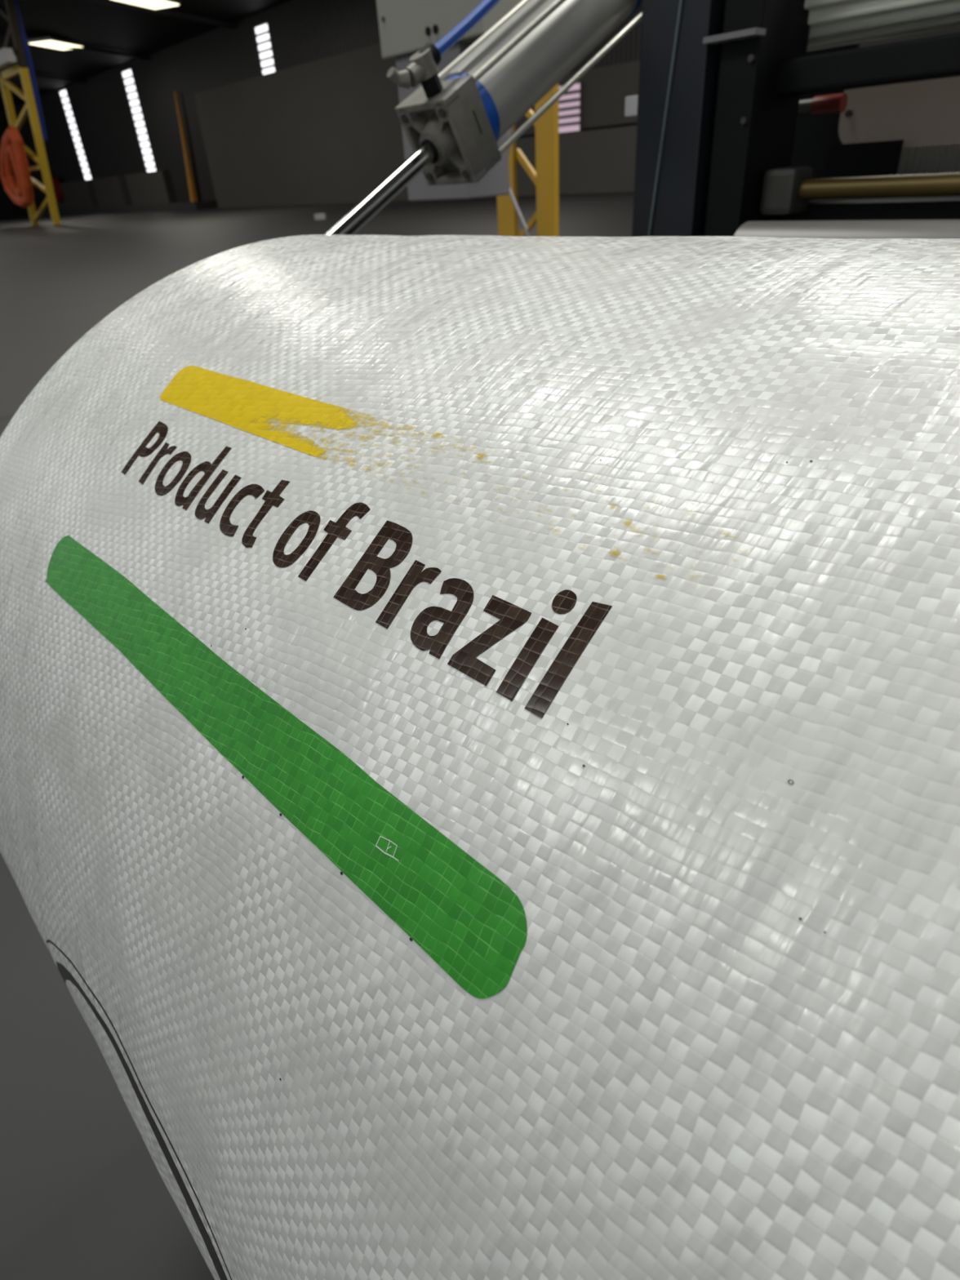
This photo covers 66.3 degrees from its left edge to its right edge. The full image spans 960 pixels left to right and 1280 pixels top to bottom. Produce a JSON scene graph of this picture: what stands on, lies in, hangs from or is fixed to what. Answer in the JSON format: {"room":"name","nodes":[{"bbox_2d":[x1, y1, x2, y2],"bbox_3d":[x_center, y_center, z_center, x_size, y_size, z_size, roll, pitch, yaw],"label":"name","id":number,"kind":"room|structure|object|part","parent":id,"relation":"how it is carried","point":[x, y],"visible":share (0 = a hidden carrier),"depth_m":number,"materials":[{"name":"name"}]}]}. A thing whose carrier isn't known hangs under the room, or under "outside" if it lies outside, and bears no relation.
{"room":"factory floor","nodes":[
{"label":"factory floor","id":0,"kind":"room"},
{"bbox_2d":[0,176,21,217],"bbox_3d":[-77.989,-53.891,82.654,46.000,14.000,0.300,-29,40,-34],"label":"wall","id":1,"kind":"structure","parent":0,"point":[8,208],"depth_m":97.11,"materials":[{"name":"black"}]},
{"bbox_2d":[0,125,34,208],"bbox_3d":[-29.044,-29.306,45.763,0.700,4.134,5.487,-29,40,-34],"label":"sling","id":2,"kind":"object","parent":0,"point":[12,151],"visible":1,"depth_m":45.02,"materials":[{"name":"orange fabric"}]},
{"bbox_2d":[56,179,97,208],"bbox_3d":[-45.483,-49.725,82.218,0.600,2.550,11.700,-29,40,-34],"label":"wall","id":3,"kind":"structure","parent":0,"point":[80,193],"depth_m":80.47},
{"bbox_2d":[50,176,63,202],"bbox_3d":[-48.345,-51.307,83.677,0.620,2.500,2.500,-29,40,-34],"label":"hose reel","id":4,"kind":"object","parent":3,"relation":"attached to","point":[58,192],"visible":0.61,"depth_m":83.09,"materials":[{"name":"red paint"}]},
{"bbox_2d":[91,175,131,207],"bbox_3d":[-37.649,-45.655,74.927,0.600,2.550,7.400,-29,40,-34],"label":"wall","id":5,"kind":"structure","parent":0,"point":[112,191],"depth_m":74.08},
{"bbox_2d":[0,0,290,111],"bbox_3d":[-28.915,-33.279,32.801,45.300,4.900,145.000,-29,40,-34],"label":"ceiling","id":6,"kind":"structure","parent":0,"point":[93,24],"depth_m":52.70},
{"bbox_2d":[26,36,84,49],"bbox_3d":[-32.178,-45.664,55.517,2.060,1.230,3.860,4,33,12],"label":"ceiling light","id":7,"kind":"object","parent":6,"relation":"attached to","point":[48,42],"visible":0.92,"depth_m":55.13,"materials":[{"name":"beige plastic"}]},
{"bbox_2d":[29,40,82,49],"bbox_3d":[-32.142,-45.171,55.830,1.900,0.060,3.700,4,33,12],"label":"diffuser","id":8,"kind":"object","parent":7,"relation":"attached to","point":[60,45],"depth_m":55.55,"materials":[{"name":"beige plastic"}]},
{"bbox_2d":[115,0,180,8],"bbox_3d":[-20.610,-39.733,44.875,2.060,1.230,4.160,8,34,18],"label":"ceiling light","id":9,"kind":"object","parent":6,"relation":"attached to","point":[153,4],"visible":1,"depth_m":45.65,"materials":[{"name":"beige plastic"}]},
{"bbox_2d":[124,169,175,204],"bbox_3d":[-30.875,-42.136,68.622,0.600,2.550,8.800,-29,40,-34],"label":"wall","id":10,"kind":"structure","parent":0,"point":[151,187],"depth_m":67.78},
{"bbox_2d":[193,43,408,208],"bbox_3d":[-10.845,-33.435,48.832,0.500,7.650,31.800,-29,40,-34],"label":"wall partition","id":11,"kind":"structure","parent":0,"point":[328,130],"depth_m":49.14,"materials":[{"name":"grey paint"}]},
{"bbox_2d":[0,191,634,1279],"bbox_3d":[-27.852,-22.042,40.215,46.000,0.300,145.000,-29,40,-34],"label":"floor","id":12,"kind":"structure","parent":0,"point":[83,1196],"depth_m":1.23,"materials":[{"name":"concrete"}]},
{"bbox_2d":[0,0,60,225],"bbox_3d":[-27.187,-31.054,43.592,0.360,11.347,9.330,-29,40,-34],"label":"support frame","id":13,"kind":"object","parent":12,"relation":"on","point":[13,33],"visible":0.77,"depth_m":42.87,"materials":[{"name":"yellow paint"}]},
{"bbox_2d":[0,47,17,69],"bbox_3d":[-26.224,-32.179,40.703,0.900,0.630,2.800,-29,40,-34],"label":"junction box","id":14,"kind":"object","parent":13,"relation":"attached to","point":[7,57],"visible":1,"depth_m":39.81,"materials":[{"name":"white paint"}]},
{"bbox_3d":[-24.850,-32.925,39.173,0.360,3.738,1.832,-29,40,-34],"label":"leg","id":15,"kind":"part","parent":13,"relation":"part of","materials":[{"name":"paint"}]},
{"bbox_3d":[-28.996,-30.533,46.339,0.360,7.747,3.729,-29,40,-34],"label":"leg","id":16,"kind":"part","parent":13,"relation":"part of","materials":[{"name":"yellow paint"}]},
{"bbox_2d":[13,0,47,140],"bbox_3d":[-25.386,-32.368,41.179,0.400,7.138,2.775,-29,40,-34],"label":"conduit","id":17,"kind":"object","parent":13,"relation":"attached to","point":[27,52],"visible":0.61,"depth_m":41.34,"materials":[{"name":"plastic"}]},
{"bbox_3d":[-26.020,-28.986,43.568,0.360,7.728,3.236,-29,40,-34],"label":"leg","id":18,"kind":"part","parent":13,"relation":"part of","materials":[{"name":"yellow paint"}]},
{"bbox_2d":[35,200,217,216],"bbox_3d":[-37.999,-44.072,75.276,2.000,0.550,44.800,-29,40,-34],"label":"trim","id":19,"kind":"structure","parent":12,"relation":"on","point":[201,205],"depth_m":67.75,"materials":[{"name":"concrete"}]},
{"bbox_2d":[173,91,198,201],"bbox_3d":[-24.570,-40.837,61.138,0.640,7.613,1.515,-29,40,-34],"label":"pipe","id":20,"kind":"object","parent":19,"relation":"on","point":[193,193],"visible":0.93,"depth_m":61.35,"materials":[{"name":"metal"}]},
{"bbox_2d":[314,213,325,220],"bbox_3d":[-6.069,-16.049,27.863,0.300,0.200,0.300,-29,40,-34],"label":"paper scrap","id":21,"kind":"object","parent":12,"relation":"on","point":[322,215],"visible":1,"depth_m":27.78,"materials":[{"name":"white paint"}]},
{"bbox_2d":[497,83,559,236],"bbox_3d":[0.247,-3.581,4.328,0.260,3.600,0.680,-29,40,-34],"label":"support frame","id":22,"kind":"object","parent":12,"relation":"on","point":[546,177],"visible":0.15,"depth_m":4.63,"materials":[{"name":"yellow paint"}]},
{"bbox_3d":[0.130,-3.634,4.424,0.040,3.600,0.160,-29,40,-34],"label":"leg","id":23,"kind":"part","parent":22,"relation":"part of","materials":[{"name":"yellow paint"}]},
{"bbox_2d":[507,125,528,235],"bbox_3d":[0.385,-2.472,4.665,0.042,1.351,0.571,-29,40,-34],"label":"air hose","id":24,"kind":"object","parent":22,"relation":"attached to","point":[510,131],"visible":0.24,"depth_m":4.64,"materials":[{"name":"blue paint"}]},
{"bbox_3d":[0.376,-3.506,4.195,0.040,3.600,0.160,-29,40,-34],"label":"leg","id":25,"kind":"part","parent":22,"relation":"part of","materials":[{"name":"yellow paint"}]},
{"bbox_2d":[624,0,959,238],"bbox_3d":[0.636,-0.736,0.595,2.060,2.750,1.910,-29,40,-34],"label":"machine","id":26,"kind":"object","parent":12,"relation":"on","point":[771,118],"visible":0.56,"depth_m":1.41,"materials":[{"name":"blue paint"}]},
{"bbox_2d":[376,0,522,200],"bbox_3d":[0.164,-2.244,2.146,0.518,1.640,2.330,-14,34,-15],"label":"upper cabinet","id":27,"kind":"object","parent":26,"relation":"attached to","point":[406,27],"visible":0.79,"depth_m":2.94,"materials":[{"name":"grey metal"}]},
{"bbox_2d":[0,234,959,1279],"bbox_3d":[0.292,0.216,0.544,0.901,0.902,1.400,-29,40,-34],"label":"roll","id":28,"kind":"object","parent":26,"relation":"on","point":[479,715],"visible":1,"depth_m":0.26,"materials":[{"name":"plastic"}]},
{"bbox_3d":[-0.370,-0.181,1.127,0.105,0.226,0.530,-29,40,-34],"label":"shaft","id":29,"kind":"object","parent":28,"relation":"attached to","visible":0},
{"bbox_2d":[325,0,642,235],"bbox_3d":[-0.040,-0.937,1.363,1.302,0.725,0.238,-29,40,-34],"label":"cylinder","id":30,"kind":"object","parent":29,"relation":"attached to","point":[453,135],"visible":0.88,"depth_m":1.39,"materials":[{"name":"metal"}]},
{"bbox_3d":[-0.275,-0.703,1.314,0.032,0.032,0.620,27,71,40],"label":"piston rod","id":31,"kind":"part","parent":30,"relation":"part of","materials":[{"name":"silver metal"}]},
{"bbox_2d":[386,42,443,97],"bbox_3d":[-0.113,-1.004,1.296,0.108,0.080,0.040,-29,40,-34],"label":"fitting","id":32,"kind":"object","parent":30,"relation":"on","point":[423,69],"visible":1,"depth_m":1.29,"materials":[{"name":"black metal"}]},
{"bbox_2d":[435,0,500,55],"bbox_3d":[0.142,-1.312,1.365,0.607,0.382,0.137,-19,35,-22],"label":"air hose","id":33,"kind":"object","parent":32,"relation":"attached to","point":[482,9],"visible":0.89,"depth_m":1.33,"materials":[{"name":"blue plastic"}]},
{"bbox_3d":[0.060,-1.246,1.468,0.012,0.012,0.523,27,71,40],"label":"tie rod","id":34,"kind":"part","parent":30,"relation":"part of","materials":[{"name":"metal"}]},
{"bbox_3d":[0.107,-1.233,1.428,0.032,0.016,0.499,27,71,40],"label":"sensor rail","id":35,"kind":"part","parent":30,"relation":"part of","materials":[{"name":"metal"}]},
{"bbox_3d":[0.145,-1.202,1.388,0.012,0.012,0.523,27,71,40],"label":"tie rod","id":36,"kind":"part","parent":30,"relation":"part of","materials":[{"name":"metal"}]},
{"bbox_3d":[0.194,-1.131,1.480,0.012,0.012,0.523,27,71,40],"label":"tie rod","id":37,"kind":"part","parent":30,"relation":"part of","materials":[{"name":"metal"}]},
{"bbox_3d":[0.405,-1.223,1.389,0.120,2.750,0.152,-29,40,-34],"label":"plate","id":38,"kind":"part","parent":26,"relation":"part of","materials":[{"name":"black metal"}]},
{"bbox_3d":[0.555,-0.860,1.547,0.180,1.950,0.078,-29,40,-34],"label":"plate","id":39,"kind":"part","parent":26,"relation":"part of","materials":[{"name":"black metal"}]},
{"bbox_3d":[0.764,-1.316,1.729,0.015,0.700,0.228,-29,40,-34],"label":"panel","id":40,"kind":"part","parent":26,"relation":"part of","materials":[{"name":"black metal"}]},
{"bbox_3d":[0.755,-1.159,1.590,0.034,0.034,0.064,-29,40,-34],"label":"red knob","id":41,"kind":"part","parent":26,"relation":"part of","materials":[{"name":"plastic"}]},
{"bbox_3d":[0.869,-1.021,1.703,0.020,0.218,0.155,-29,40,-34],"label":"dark plate","id":42,"kind":"part","parent":26,"relation":"part of","materials":[{"name":"black metal"}]},
{"bbox_3d":[1.357,-0.912,1.189,0.030,0.119,1.545,-29,40,-34],"label":"guard panel","id":43,"kind":"part","parent":26,"relation":"part of","materials":[{"name":"beige paint"}]},
{"bbox_2d":[0,0,641,216],"bbox_3d":[-12.092,-35.755,49.496,0.300,11.000,145.000,-29,40,-34],"label":"wall","id":44,"kind":"structure","parent":0,"point":[300,32],"depth_m":60.31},
{"bbox_2d":[0,93,22,99],"bbox_3d":[-63.508,-51.548,66.308,43.025,4.649,0.400,-29,40,-34],"label":"trim","id":45,"kind":"structure","parent":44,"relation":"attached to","point":[1,95],"depth_m":77.96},
{"bbox_2d":[17,72,86,84],"bbox_3d":[-53.244,-46.217,56.756,43.025,4.649,0.400,-29,40,-34],"label":"ceiling beam","id":46,"kind":"structure","parent":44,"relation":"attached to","point":[37,75],"depth_m":68.34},
{"bbox_2d":[0,31,149,61],"bbox_3d":[-42.981,-40.885,47.205,43.025,4.649,0.400,-29,40,-34],"label":"ceiling beam","id":47,"kind":"structure","parent":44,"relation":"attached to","point":[2,34],"depth_m":58.20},
{"bbox_2d":[58,89,91,179],"bbox_3d":[-42.034,-52.430,76.484,0.190,7.790,2.520,-29,40,-34],"label":"window","id":48,"kind":"structure","parent":44,"relation":"in","point":[68,110],"depth_m":76.54,"materials":[{"name":"white"}]},
{"bbox_2d":[120,69,155,172],"bbox_3d":[-30.457,-46.233,65.842,0.190,7.740,2.520,-29,40,-34],"label":"window","id":49,"kind":"structure","parent":44,"relation":"in","point":[127,77],"depth_m":65.84,"materials":[{"name":"white glass"}]},
{"bbox_2d":[90,0,235,29],"bbox_3d":[-32.718,-35.554,37.653,43.025,4.649,0.400,-29,40,-34],"label":"ceiling beam","id":50,"kind":"structure","parent":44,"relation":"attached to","point":[161,11],"depth_m":48.12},
{"bbox_2d":[253,23,275,75],"bbox_3d":[-14.481,-39.793,49.621,0.190,2.760,2.020,-29,40,-34],"label":"window","id":51,"kind":"structure","parent":44,"relation":"in","point":[264,51],"depth_m":49.69,"materials":[{"name":"white glass"}]},
{"bbox_2d":[484,125,636,197],"bbox_3d":[18.761,-15.887,22.677,0.700,2.500,54.500,-29,40,-34],"label":"wall","id":52,"kind":"structure","parent":0,"point":[602,160],"depth_m":34.80,"materials":[{"name":"grey paint"}]},
{"bbox_2d":[515,26,959,136],"bbox_3d":[18.705,-18.011,21.430,0.450,2.180,54.500,-29,40,-34],"label":"wall","id":53,"kind":"structure","parent":0,"point":[606,89],"depth_m":33.11,"materials":[{"name":"grey paint"}]},
{"bbox_2d":[558,80,582,133],"bbox_3d":[4.058,-25.166,34.833,0.190,1.920,2.020,-29,40,-34],"label":"window","id":54,"kind":"structure","parent":53,"relation":"in","point":[571,104],"depth_m":34.64,"materials":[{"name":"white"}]}
]}

